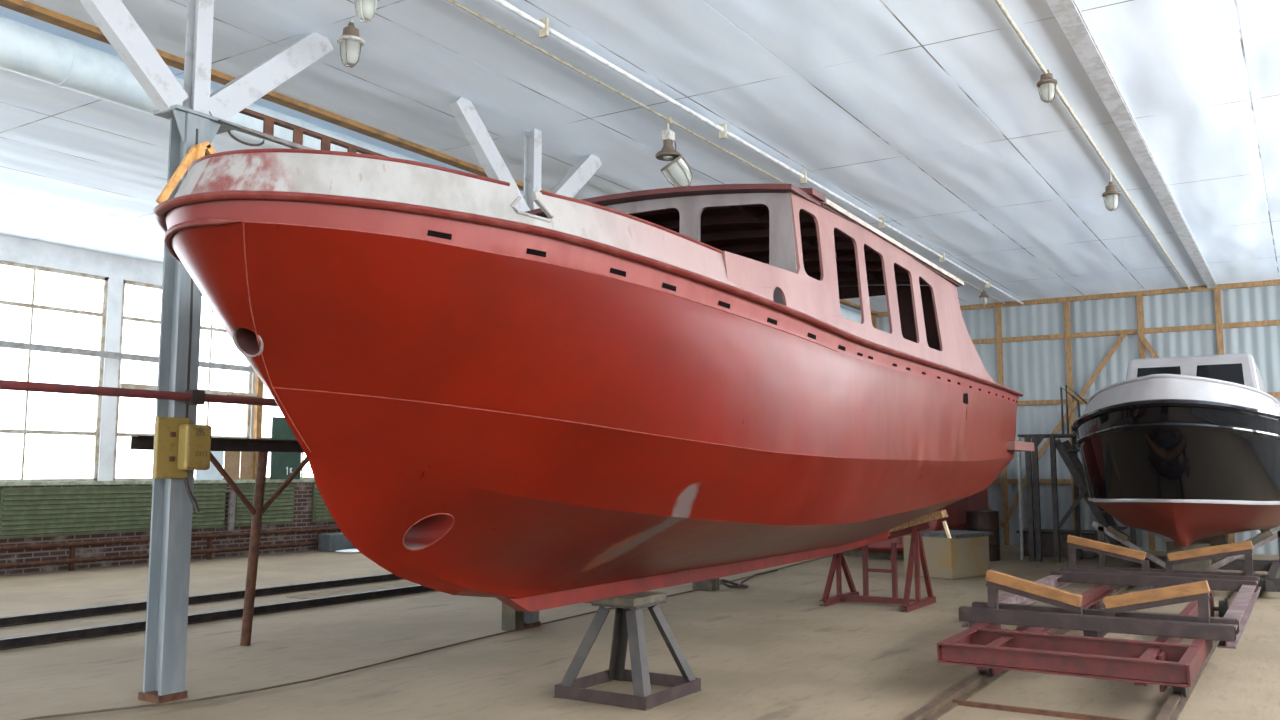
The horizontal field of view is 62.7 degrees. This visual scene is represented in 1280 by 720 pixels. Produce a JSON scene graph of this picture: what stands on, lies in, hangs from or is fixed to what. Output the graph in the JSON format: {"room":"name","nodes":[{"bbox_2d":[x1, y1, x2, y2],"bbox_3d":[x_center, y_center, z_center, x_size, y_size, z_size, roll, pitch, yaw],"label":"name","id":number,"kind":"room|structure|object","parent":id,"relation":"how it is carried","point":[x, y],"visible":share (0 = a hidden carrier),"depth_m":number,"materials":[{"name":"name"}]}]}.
{"room":"boat repair workshop","nodes":[
{"label":"boat repair workshop","id":0,"kind":"room"},
{"bbox_2d":[0,234,254,480],"bbox_3d":[-10.039,0.662,16.161,0.250,5.250,30.500,-4,-7,32],"label":"wall","id":1,"kind":"structure","parent":0,"point":[117,268],"depth_m":17.66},
{"bbox_2d":[0,260,107,481],"bbox_3d":[-10.027,0.158,16.147,0.100,3.450,3.600,-4,-7,32],"label":"window","id":2,"kind":"structure","parent":1,"relation":"in","point":[45,436],"depth_m":16.93,"materials":[{"name":"glass"}]},
{"bbox_2d":[0,486,152,538],"bbox_3d":[-9.082,2.443,17.031,0.100,0.770,2.500,-4,-7,32],"label":"panel","id":3,"kind":"object","parent":1,"relation":"attached to","point":[24,511],"visible":0.92,"depth_m":16.91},
{"bbox_2d":[0,340,255,372],"bbox_3d":[-8.626,-0.039,18.012,0.060,0.130,5.001,-4,-7,32],"label":"trim","id":4,"kind":"structure","parent":1,"relation":"attached to","point":[5,344],"depth_m":17.45,"materials":[{"name":"white metal"}]},
{"bbox_2d":[0,479,314,485],"bbox_3d":[-9.891,1.881,15.939,0.140,0.060,30.500,-4,-7,32],"label":"trim","id":5,"kind":"structure","parent":1,"relation":"attached to","point":[267,480],"depth_m":17.49,"materials":[{"name":"metal"}]},
{"bbox_2d":[195,451,223,479],"bbox_3d":[-7.834,1.882,19.122,0.020,0.600,0.550,-4,-7,32],"label":"board","id":6,"kind":"object","parent":5,"relation":"on","point":[212,473],"visible":0.5,"depth_m":19.16,"materials":[{"name":"white"}]},
{"bbox_2d":[223,451,239,479],"bbox_3d":[-7.582,1.934,19.515,0.020,0.580,0.330,-4,-7,32],"label":"board","id":7,"kind":"object","parent":5,"relation":"on","point":[231,458],"visible":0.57,"depth_m":19.51,"materials":[{"name":"brown wood"}]},
{"bbox_2d":[240,452,253,479],"bbox_3d":[-7.408,1.952,19.789,0.020,0.600,0.280,-4,-7,32],"label":"board","id":8,"kind":"object","parent":5,"relation":"on","point":[247,458],"visible":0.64,"depth_m":19.77,"materials":[{"name":"brown wood"}]},
{"bbox_2d":[270,417,300,478],"bbox_3d":[-6.906,1.726,20.511,0.044,1.200,0.690,-4,-7,32],"label":"board","id":9,"kind":"object","parent":5,"relation":"on","point":[282,464],"visible":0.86,"depth_m":20.42,"materials":[{"name":"green plastic"}]},
{"bbox_2d":[0,482,354,575],"bbox_3d":[-9.912,2.588,15.878,0.070,1.360,30.500,-4,-7,32],"label":"brick wall","id":10,"kind":"structure","parent":1,"relation":"attached to","point":[302,491],"depth_m":17.96,"materials":[{"name":"brick"}]},
{"bbox_2d":[113,280,251,480],"bbox_3d":[-8.206,0.457,19.002,0.100,3.450,2.700,-4,-7,32],"label":"window","id":11,"kind":"structure","parent":1,"relation":"in","point":[141,302],"depth_m":18.43,"materials":[{"name":"glass"}]},
{"bbox_2d":[120,383,256,395],"bbox_3d":[-8.053,0.581,18.892,0.060,0.150,2.701,-4,-7,32],"label":"trim","id":12,"kind":"structure","parent":1,"relation":"attached to","point":[122,385],"depth_m":18.26,"materials":[{"name":"paint"}]},
{"bbox_2d":[192,485,226,528],"bbox_3d":[-7.983,2.623,18.752,0.100,0.770,1.300,-4,-7,32],"label":"panel","id":13,"kind":"object","parent":1,"relation":"attached to","point":[210,499],"visible":0.49,"depth_m":19.00,"materials":[{"name":"green metal"}]},
{"bbox_2d":[227,394,259,397],"bbox_3d":[-7.457,0.711,19.748,0.050,0.090,0.700,-4,-7,32],"label":"trim","id":14,"kind":"structure","parent":1,"relation":"attached to","point":[227,394],"depth_m":19.73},
{"bbox_2d":[253,373,263,479],"bbox_3d":[-7.293,0.562,20.099,0.100,3.430,0.120,-4,-7,32],"label":"trim","id":15,"kind":"structure","parent":1,"relation":"attached to","point":[258,409],"depth_m":20.01,"materials":[{"name":"brown wood"}]},
{"bbox_2d":[234,484,295,526],"bbox_3d":[-7.166,2.757,20.033,0.100,0.770,1.350,-4,-7,32],"label":"panel","id":16,"kind":"object","parent":1,"relation":"attached to","point":[281,511],"visible":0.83,"depth_m":20.11,"materials":[{"name":"green metal"}]},
{"bbox_2d":[225,489,241,529],"bbox_3d":[-7.501,2.758,19.323,0.090,0.740,0.300,-4,-7,32],"label":"wall bracket","id":17,"kind":"object","parent":16,"relation":"attached to","point":[231,512],"visible":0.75,"depth_m":19.31,"materials":[{"name":"grey metal"}]},
{"bbox_2d":[262,385,313,478],"bbox_3d":[-6.504,0.736,21.668,0.100,3.450,3.250,-4,-7,32],"label":"window","id":18,"kind":"structure","parent":1,"relation":"in","point":[268,412],"depth_m":20.47,"materials":[{"name":"glass"}]},
{"bbox_2d":[311,483,334,521],"bbox_3d":[-6.135,2.926,21.649,0.100,0.770,1.500,-4,-7,32],"label":"panel","id":19,"kind":"object","parent":1,"relation":"attached to","point":[320,512],"visible":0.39,"depth_m":21.09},
{"bbox_2d":[0,0,1279,313],"bbox_3d":[-0.983,-2.647,10.729,21.200,0.200,30.500,-4,-7,32],"label":"ceiling","id":20,"kind":"structure","parent":0,"point":[930,118],"depth_m":10.78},
{"bbox_2d":[337,20,364,67],"bbox_3d":[-2.355,-2.577,8.549,0.218,0.393,0.218,-4,-7,32],"label":"lamp","id":21,"kind":"object","parent":20,"relation":"hanging from","point":[350,42],"visible":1,"depth_m":8.49,"materials":[{"name":"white glass"}]},
{"bbox_2d":[354,0,378,23],"bbox_3d":[-2.026,-2.674,7.766,0.209,0.362,0.209,-4,-7,32],"label":"lamp","id":22,"kind":"object","parent":20,"relation":"hanging from","point":[365,10],"visible":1,"depth_m":7.71,"materials":[{"name":"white glass"}]},
{"bbox_2d":[0,16,860,322],"bbox_3d":[-2.942,-2.199,11.932,0.414,0.414,30.500,-4,-7,32],"label":"ventilation duct","id":23,"kind":"object","parent":20,"relation":"attached to","point":[26,50],"visible":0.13,"depth_m":8.97,"materials":[{"name":"white metal"}]},
{"bbox_2d":[446,0,1005,303],"bbox_3d":[-0.147,-2.563,10.187,0.052,0.030,30.500,-4,-7,32],"label":"conduit pipe","id":24,"kind":"object","parent":20,"relation":"attached to","point":[454,2],"visible":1,"depth_m":9.91,"materials":[{"name":"white metal"}]},
{"bbox_2d":[655,117,692,186],"bbox_3d":[0.339,-2.136,10.808,0.360,0.747,0.329,-4,-7,32],"label":"lamp","id":25,"kind":"object","parent":24,"relation":"hanging from","point":[677,171],"visible":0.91,"depth_m":10.72,"materials":[{"name":"white glass"}]},
{"bbox_2d":[663,156,672,159],"bbox_3d":[0.290,-2.078,10.810,0.100,0.015,0.100,-4,-7,32],"label":"socket","id":26,"kind":"object","parent":25,"relation":"attached to","point":[664,157],"depth_m":10.80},
{"bbox_2d":[979,290,988,305],"bbox_3d":[6.988,-1.263,21.336,0.190,0.322,0.190,-4,-7,32],"label":"lamp","id":27,"kind":"object","parent":24,"relation":"hanging from","point":[983,296],"visible":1,"depth_m":21.29,"materials":[{"name":"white glass"}]},
{"bbox_2d":[492,0,1022,304],"bbox_3d":[0.148,-2.547,9.997,0.080,0.150,30.500,-4,-7,32],"label":"ceiling pipe","id":28,"kind":"object","parent":20,"relation":"attached to","point":[543,24],"visible":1,"depth_m":10.89,"materials":[{"name":"white metal"}]},
{"bbox_2d":[994,0,1189,288],"bbox_3d":[2.867,-2.767,8.285,0.036,0.034,30.500,-4,-7,32],"label":"conduit pipe","id":29,"kind":"object","parent":20,"relation":"attached to","point":[998,2],"visible":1,"depth_m":10.93,"materials":[{"name":"white metal"}]},
{"bbox_2d":[1037,70,1057,102],"bbox_3d":[3.735,-2.512,9.633,0.180,0.306,0.180,-4,-7,32],"label":"lamp","id":30,"kind":"object","parent":29,"relation":"hanging from","point":[1047,84],"visible":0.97,"depth_m":9.59,"materials":[{"name":"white glass"}]},
{"bbox_2d":[1102,171,1120,210],"bbox_3d":[5.691,-2.040,12.683,0.209,0.485,0.209,-4,-7,32],"label":"lamp","id":31,"kind":"object","parent":29,"relation":"hanging from","point":[1111,201],"visible":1,"depth_m":12.63,"materials":[{"name":"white glass"}]},
{"bbox_2d":[1046,0,1216,287],"bbox_3d":[3.213,-2.795,8.067,0.170,0.060,30.500,-4,-7,32],"label":"ceiling beam","id":32,"kind":"structure","parent":20,"relation":"attached to","point":[1067,13],"depth_m":10.60,"materials":[{"name":"white metal"}]},
{"bbox_2d":[0,545,1279,719],"bbox_3d":[-0.983,2.774,10.161,21.200,0.200,30.500,-4,-7,32],"label":"floor","id":33,"kind":"structure","parent":0,"point":[767,649],"depth_m":8.91,"materials":[{"name":"concrete"}]},
{"bbox_2d":[68,541,75,570],"bbox_3d":[-9.099,3.140,16.826,0.070,0.460,0.060,-4,-7,32],"label":"support","id":34,"kind":"object","parent":33,"relation":"on","point":[72,550],"visible":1,"depth_m":16.80,"materials":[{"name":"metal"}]},
{"bbox_2d":[0,541,318,567],"bbox_3d":[-10.070,3.036,15.158,0.070,0.070,28.800,-4,-7,32],"label":"pipe","id":35,"kind":"object","parent":34,"relation":"attached to","point":[130,556],"visible":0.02,"depth_m":17.44,"materials":[{"name":"metal"}]},
{"bbox_2d":[0,527,339,550],"bbox_3d":[-10.070,2.777,15.185,0.070,0.070,28.800,-4,-7,32],"label":"pipe","id":36,"kind":"object","parent":34,"relation":"attached to","point":[135,540],"visible":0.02,"depth_m":17.59,"materials":[{"name":"metal"}]},
{"bbox_2d":[0,573,402,626],"bbox_3d":[-4.845,2.977,13.497,0.100,0.090,16.000,-4,-7,32],"label":"beam","id":37,"kind":"structure","parent":33,"relation":"on","point":[14,620],"depth_m":12.69,"materials":[{"name":"metal"}]},
{"bbox_2d":[79,0,333,702],"bbox_3d":[-3.340,-0.263,7.684,0.280,5.324,2.516,-4,-7,32],"label":"steel column","id":38,"kind":"structure","parent":33,"relation":"on","point":[172,507],"depth_m":7.57,"materials":[{"name":"grey metal"}]},
{"bbox_2d":[0,380,277,406],"bbox_3d":[-3.659,0.194,6.840,0.090,0.100,9.600,-4,-7,32],"label":"pipe rail","id":39,"kind":"object","parent":38,"relation":"attached to","point":[194,397],"visible":0.67,"depth_m":7.15,"materials":[{"name":"red metal"}]},
{"bbox_2d":[152,129,211,512],"bbox_3d":[-3.229,-0.317,7.506,0.186,2.805,0.350,-4,-7,32],"label":"electrical box","id":40,"kind":"object","parent":38,"relation":"attached to","point":[180,446],"visible":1,"depth_m":7.38,"materials":[{"name":"yellow metal"}]},
{"bbox_2d":[227,129,264,145],"bbox_3d":[-3.035,-1.698,8.092,0.020,0.080,0.337,-4,-7,32],"label":"cable loop","id":41,"kind":"object","parent":38,"relation":"hanging from","point":[228,130],"visible":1,"depth_m":8.06,"materials":[{"name":"black rubber"}]},
{"bbox_2d":[218,120,297,148],"bbox_3d":[-2.123,-1.597,9.471,0.018,0.065,3.851,-4,-7,32],"label":"overhead cable","id":42,"kind":"object","parent":38,"relation":"attached to","point":[220,121],"visible":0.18,"depth_m":8.14,"materials":[{"name":"black rubber"}]},
{"bbox_2d":[236,108,387,156],"bbox_3d":[-2.236,-1.736,9.587,0.060,0.180,3.700,-4,-7,32],"label":"beam","id":43,"kind":"structure","parent":38,"relation":"attached to","point":[269,122],"depth_m":8.61,"materials":[{"name":"metal"}]},
{"bbox_2d":[206,533,212,559],"bbox_3d":[-7.760,3.360,18.925,0.070,0.460,0.060,-4,-7,32],"label":"support","id":44,"kind":"object","parent":33,"relation":"on","point":[209,540],"visible":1,"depth_m":18.91,"materials":[{"name":"metal"}]},
{"bbox_2d":[0,585,434,649],"bbox_3d":[-3.621,2.896,12.725,0.100,0.090,16.000,-4,-7,32],"label":"beam","id":45,"kind":"structure","parent":33,"relation":"on","point":[134,626],"depth_m":11.19,"materials":[{"name":"metal"}]},
{"bbox_2d":[130,435,308,645],"bbox_3d":[-2.514,1.862,11.472,0.100,1.893,6.500,-4,-7,32],"label":"support post","id":46,"kind":"object","parent":33,"relation":"on","point":[138,442],"visible":0.52,"depth_m":9.74,"materials":[{"name":"brown metal"}]},
{"bbox_2d":[317,527,321,550],"bbox_3d":[-6.420,3.580,21.025,0.070,0.460,0.060,-4,-7,32],"label":"support","id":47,"kind":"object","parent":33,"relation":"on","point":[318,532],"visible":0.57,"depth_m":21.01,"materials":[{"name":"metal"}]},
{"bbox_2d":[318,533,352,551],"bbox_3d":[-6.060,3.631,20.933,0.350,0.340,0.600,-4,-7,32],"label":"plastic crate","id":48,"kind":"object","parent":33,"relation":"on","point":[329,542],"visible":0.74,"depth_m":20.72,"materials":[{"name":"grey plastic"}]},
{"bbox_2d":[336,549,359,552],"bbox_3d":[-5.628,3.729,20.528,0.634,0.060,0.640,-4,-7,32],"label":"dish","id":49,"kind":"object","parent":33,"relation":"on","point":[343,550],"visible":0.76,"depth_m":20.31,"materials":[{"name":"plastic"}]},
{"bbox_2d":[286,581,418,598],"bbox_3d":[-3.601,3.068,14.004,0.650,0.015,2.200,-4,-7,32],"label":"metal sheet","id":50,"kind":"object","parent":33,"relation":"on","point":[407,583],"visible":0.43,"depth_m":13.88,"materials":[{"name":"grey metal"}]},
{"bbox_2d":[20,555,830,719],"bbox_3d":[-0.176,2.915,12.623,0.839,0.024,16.510,-4,-7,30],"label":"cable","id":51,"kind":"object","parent":33,"relation":"on","point":[346,671],"visible":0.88,"depth_m":7.82,"materials":[{"name":"black rubber"}]},
{"bbox_2d":[501,602,523,630],"bbox_3d":[-1.284,2.562,10.589,0.180,0.310,0.140,-4,-7,32],"label":"timber post","id":52,"kind":"object","parent":33,"relation":"on","point":[512,619],"visible":0.56,"depth_m":10.53,"materials":[{"name":"grey wood"}]},
{"bbox_2d":[447,97,601,628],"bbox_3d":[-1.170,0.093,11.084,0.280,5.324,2.516,-4,-7,32],"label":"steel column","id":53,"kind":"structure","parent":33,"relation":"on","point":[463,110],"depth_m":11.04,"materials":[{"name":"grey metal"}]},
{"bbox_2d":[554,601,701,710],"bbox_3d":[-0.080,2.091,7.573,0.790,0.685,0.770,-4,-7,32],"label":"stand","id":54,"kind":"object","parent":33,"relation":"on","point":[628,621],"visible":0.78,"depth_m":7.46,"materials":[{"name":"grey paint"}]},
{"bbox_2d":[583,591,665,606],"bbox_3d":[-0.108,1.722,7.605,0.440,0.056,0.440,-4,-7,32],"label":"pad","id":55,"kind":"object","parent":54,"relation":"on","point":[645,597],"visible":0.66,"depth_m":7.44,"materials":[{"name":"grey wood"}]},
{"bbox_2d":[153,148,1033,611],"bbox_3d":[0.638,0.383,8.946,3.400,2.882,10.185,-4,-7,32],"label":"motor boat","id":56,"kind":"object","parent":55,"relation":"on","point":[565,401],"visible":1,"depth_m":5.71,"materials":[{"name":"red paint"}]},
{"bbox_2d":[156,141,215,203],"bbox_3d":[-3.234,-1.252,7.612,0.070,0.746,0.541,-4,-7,32],"label":"wooden plank","id":57,"kind":"object","parent":56,"relation":"attached to","point":[197,151],"visible":0.51,"depth_m":7.56,"materials":[{"name":"wood"}]},
{"bbox_2d":[693,578,719,590],"bbox_3d":[0.889,3.009,14.134,0.300,0.160,0.220,-4,-7,32],"label":"block","id":58,"kind":"object","parent":33,"relation":"on","point":[711,584],"visible":0.64,"depth_m":14.03,"materials":[{"name":"grey wood"}]},
{"bbox_2d":[719,569,777,587],"bbox_3d":[1.619,3.172,15.480,0.418,0.103,2.713,-2,-6,16],"label":"hose","id":59,"kind":"object","parent":33,"relation":"on","point":[724,582],"visible":1,"depth_m":14.44,"materials":[{"name":"black rubber"}]},
{"bbox_2d":[843,549,903,558],"bbox_3d":[4.622,3.571,19.333,1.800,0.125,0.250,-4,-7,32],"label":"keel timber","id":60,"kind":"object","parent":33,"relation":"on","point":[854,552],"visible":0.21,"depth_m":19.38,"materials":[{"name":"brown wood"}]},
{"bbox_2d":[855,488,987,551],"bbox_3d":[5.492,2.842,20.789,2.346,1.598,4.900,-4,-7,32],"label":"hull","id":61,"kind":"object","parent":60,"relation":"on","point":[956,511],"visible":0.1,"depth_m":18.90,"materials":[{"name":"paint"}]},
{"bbox_2d":[819,522,935,611],"bbox_3d":[2.889,2.429,12.627,1.272,0.998,1.070,-4,-7,32],"label":"trestle","id":62,"kind":"object","parent":33,"relation":"on","point":[916,552],"visible":0.89,"depth_m":12.50,"materials":[{"name":"red metal"}]},
{"bbox_2d":[890,510,947,531],"bbox_3d":[3.086,1.979,12.507,1.122,0.404,0.200,-4,-7,32],"label":"plank","id":63,"kind":"object","parent":62,"relation":"on","point":[941,514],"visible":0.48,"depth_m":12.26,"materials":[{"name":"brown wood"}]},
{"bbox_2d":[942,521,950,537],"bbox_3d":[3.638,2.008,12.449,0.090,0.200,0.060,-4,-7,32],"label":"wedge","id":64,"kind":"object","parent":63,"relation":"attached to","point":[945,525],"visible":1,"depth_m":12.43,"materials":[{"name":"beige wood"}]},
{"bbox_2d":[903,536,989,579],"bbox_3d":[4.689,2.989,16.052,1.096,0.600,0.819,5,-8,-42],"label":"concrete block","id":65,"kind":"object","parent":33,"relation":"on","point":[965,557],"visible":0.73,"depth_m":15.64,"materials":[{"name":"beige concrete"}]},
{"bbox_2d":[910,530,992,537],"bbox_3d":[4.783,2.665,16.100,1.096,0.047,0.770,5,-8,-42],"label":"board","id":66,"kind":"object","parent":65,"relation":"on","point":[954,533],"visible":0.79,"depth_m":15.83,"materials":[{"name":"grey wood"}]},
{"bbox_2d":[966,510,1000,560],"bbox_3d":[6.157,3.144,18.845,0.580,0.872,0.580,-4,-7,32],"label":"drum","id":67,"kind":"object","parent":33,"relation":"on","point":[976,520],"visible":0.72,"depth_m":18.62,"materials":[{"name":"brown paint"}]},
{"bbox_2d":[1017,437,1023,559],"bbox_3d":[6.879,2.492,18.988,0.080,2.200,0.060,-4,-7,32],"label":"pole","id":68,"kind":"object","parent":33,"relation":"on","point":[1018,438],"visible":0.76,"depth_m":18.95,"materials":[{"name":"metal"}]},
{"bbox_2d":[902,567,1162,719],"bbox_3d":[3.928,2.621,10.021,0.100,0.075,18.500,-4,-7,32],"label":"track rail","id":69,"kind":"object","parent":33,"relation":"on","point":[943,704],"visible":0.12,"depth_m":7.38,"materials":[{"name":"metal"}]},
{"bbox_2d":[937,535,1260,697],"bbox_3d":[4.353,2.152,9.486,1.966,0.796,5.925,-4,-7,32],"label":"trolley","id":70,"kind":"object","parent":69,"relation":"on","point":[1164,662],"visible":1,"depth_m":8.03,"materials":[{"name":"red metal"}]},
{"bbox_2d":[1092,521,1279,591],"bbox_3d":[8.034,2.688,15.075,2.336,0.825,3.600,-4,-7,32],"label":"cradle","id":71,"kind":"object","parent":69,"relation":"on","point":[1271,582],"visible":0.52,"depth_m":14.08,"materials":[{"name":"grey paint"}]},
{"bbox_2d":[1071,353,1279,545],"bbox_3d":[8.422,1.303,15.834,3.039,2.590,9.357,-4,-7,32],"label":"motor boat","id":72,"kind":"object","parent":71,"relation":"on","point":[1184,450],"visible":1,"depth_m":12.46,"materials":[{"name":"paint"}]},
{"bbox_2d":[953,699,1128,719],"bbox_3d":[2.697,2.314,6.873,1.310,0.030,0.035,-4,-7,32],"label":"bar","id":73,"kind":"object","parent":33,"relation":"on","point":[960,702],"visible":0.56,"depth_m":6.92,"materials":[{"name":"metal"}]},
{"bbox_2d":[1016,528,1098,558],"bbox_3d":[7.940,3.453,19.818,1.380,0.460,0.980,-4,-7,32],"label":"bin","id":74,"kind":"object","parent":33,"relation":"on","point":[1047,537],"visible":0.46,"depth_m":19.48,"materials":[{"name":"metal"}]},
{"bbox_2d":[1018,385,1128,562],"bbox_3d":[7.753,1.975,18.663,1.740,3.160,1.000,-4,-7,32],"label":"access platform","id":75,"kind":"object","parent":33,"relation":"on","point":[1069,454],"visible":0.7,"depth_m":18.48,"materials":[{"name":"metal"}]},
{"bbox_2d":[1155,571,1255,719],"bbox_3d":[5.034,2.548,9.323,0.100,0.075,18.500,-4,-7,32],"label":"track rail","id":76,"kind":"object","parent":33,"relation":"on","point":[1174,705],"visible":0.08,"depth_m":7.09,"materials":[{"name":"metal"}]},
{"bbox_2d":[877,285,1279,554],"bbox_3d":[7.228,1.412,23.314,21.200,5.250,0.150,-4,-7,32],"label":"wall","id":77,"kind":"structure","parent":0,"point":[1036,369],"depth_m":21.98,"materials":[{"name":"grey metal"}]},
{"bbox_2d":[0,0,878,314],"bbox_3d":[-2.630,-2.413,11.755,0.140,0.050,30.500,-4,-7,32],"label":"trim","id":78,"kind":"structure","parent":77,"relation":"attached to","point":[21,6],"depth_m":10.40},
{"bbox_2d":[871,317,876,328],"bbox_3d":[5.462,1.560,24.253,0.110,5.150,0.050,-4,-7,32],"label":"trim","id":79,"kind":"structure","parent":77,"relation":"attached to","point":[874,319],"depth_m":24.48,"materials":[{"name":"brown wood"}]},
{"bbox_2d":[988,506,1004,527],"bbox_3d":[7.467,3.138,22.761,0.867,0.960,0.040,-4,-7,32],"label":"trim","id":80,"kind":"structure","parent":77,"relation":"attached to","point":[989,508],"depth_m":22.53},
{"bbox_2d":[995,307,1009,544],"bbox_3d":[7.851,1.402,22.745,0.110,5.150,0.050,-4,-7,32],"label":"trim","id":81,"kind":"structure","parent":77,"relation":"attached to","point":[997,309],"depth_m":22.82,"materials":[{"name":"brown wood"}]},
{"bbox_2d":[1003,469,1032,526],"bbox_3d":[8.079,2.874,22.398,0.731,1.389,0.040,-4,-7,32],"label":"trim","id":82,"kind":"structure","parent":77,"relation":"attached to","point":[1016,499],"depth_m":22.42,"materials":[{"name":"brown wood"}]},
{"bbox_2d":[993,479,1070,483],"bbox_3d":[7.167,2.660,23.086,21.200,0.100,0.060,-4,-7,32],"label":"trim","id":83,"kind":"structure","parent":77,"relation":"attached to","point":[1009,481],"depth_m":22.20,"materials":[{"name":"grey metal"}]},
{"bbox_2d":[1064,301,1074,529],"bbox_3d":[9.042,1.323,21.993,0.110,5.150,0.050,-4,-7,32],"label":"trim","id":84,"kind":"structure","parent":77,"relation":"attached to","point":[1066,304],"depth_m":22.09,"materials":[{"name":"brown wood"}]},
{"bbox_2d":[871,279,1279,316],"bbox_3d":[7.167,-1.159,23.486,21.200,0.100,0.060,-4,-7,32],"label":"trim","id":85,"kind":"structure","parent":77,"relation":"attached to","point":[1266,282],"depth_m":21.72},
{"bbox_2d":[1038,332,1126,459],"bbox_3d":[9.156,0.814,21.927,1.973,2.702,0.040,-4,-7,32],"label":"trim","id":86,"kind":"structure","parent":77,"relation":"attached to","point":[1117,343],"depth_m":21.84,"materials":[{"name":"brown wood"}]},
{"bbox_2d":[972,320,1279,343],"bbox_3d":[7.167,-0.384,23.405,21.200,0.100,0.060,-4,-7,32],"label":"trim","id":87,"kind":"structure","parent":77,"relation":"attached to","point":[1267,322],"depth_m":21.53,"materials":[{"name":"brown wood"}]},
{"bbox_2d":[1136,295,1154,550],"bbox_3d":[10.232,1.245,21.242,0.110,5.150,0.050,-4,-7,32],"label":"trim","id":88,"kind":"structure","parent":77,"relation":"attached to","point":[1140,315],"depth_m":21.40,"materials":[{"name":"brown wood"}]},
{"bbox_2d":[1136,331,1158,357],"bbox_3d":[10.887,0.873,20.816,1.778,3.044,0.040,-4,-7,32],"label":"trim","id":89,"kind":"structure","parent":77,"relation":"attached to","point":[1141,336],"depth_m":21.30,"materials":[{"name":"brown wood"}]},
{"bbox_2d":[1017,392,1279,405],"bbox_3d":[7.167,0.999,23.260,21.200,0.100,0.060,-4,-7,32],"label":"trim","id":90,"kind":"structure","parent":77,"relation":"attached to","point":[1274,394],"depth_m":22.26,"materials":[{"name":"brown wood"}]},
{"bbox_2d":[1214,289,1234,543],"bbox_3d":[11.415,1.167,20.496,0.110,5.150,0.050,-4,-7,32],"label":"trim","id":91,"kind":"structure","parent":77,"relation":"attached to","point":[1217,292],"depth_m":20.66,"materials":[{"name":"brown wood"}]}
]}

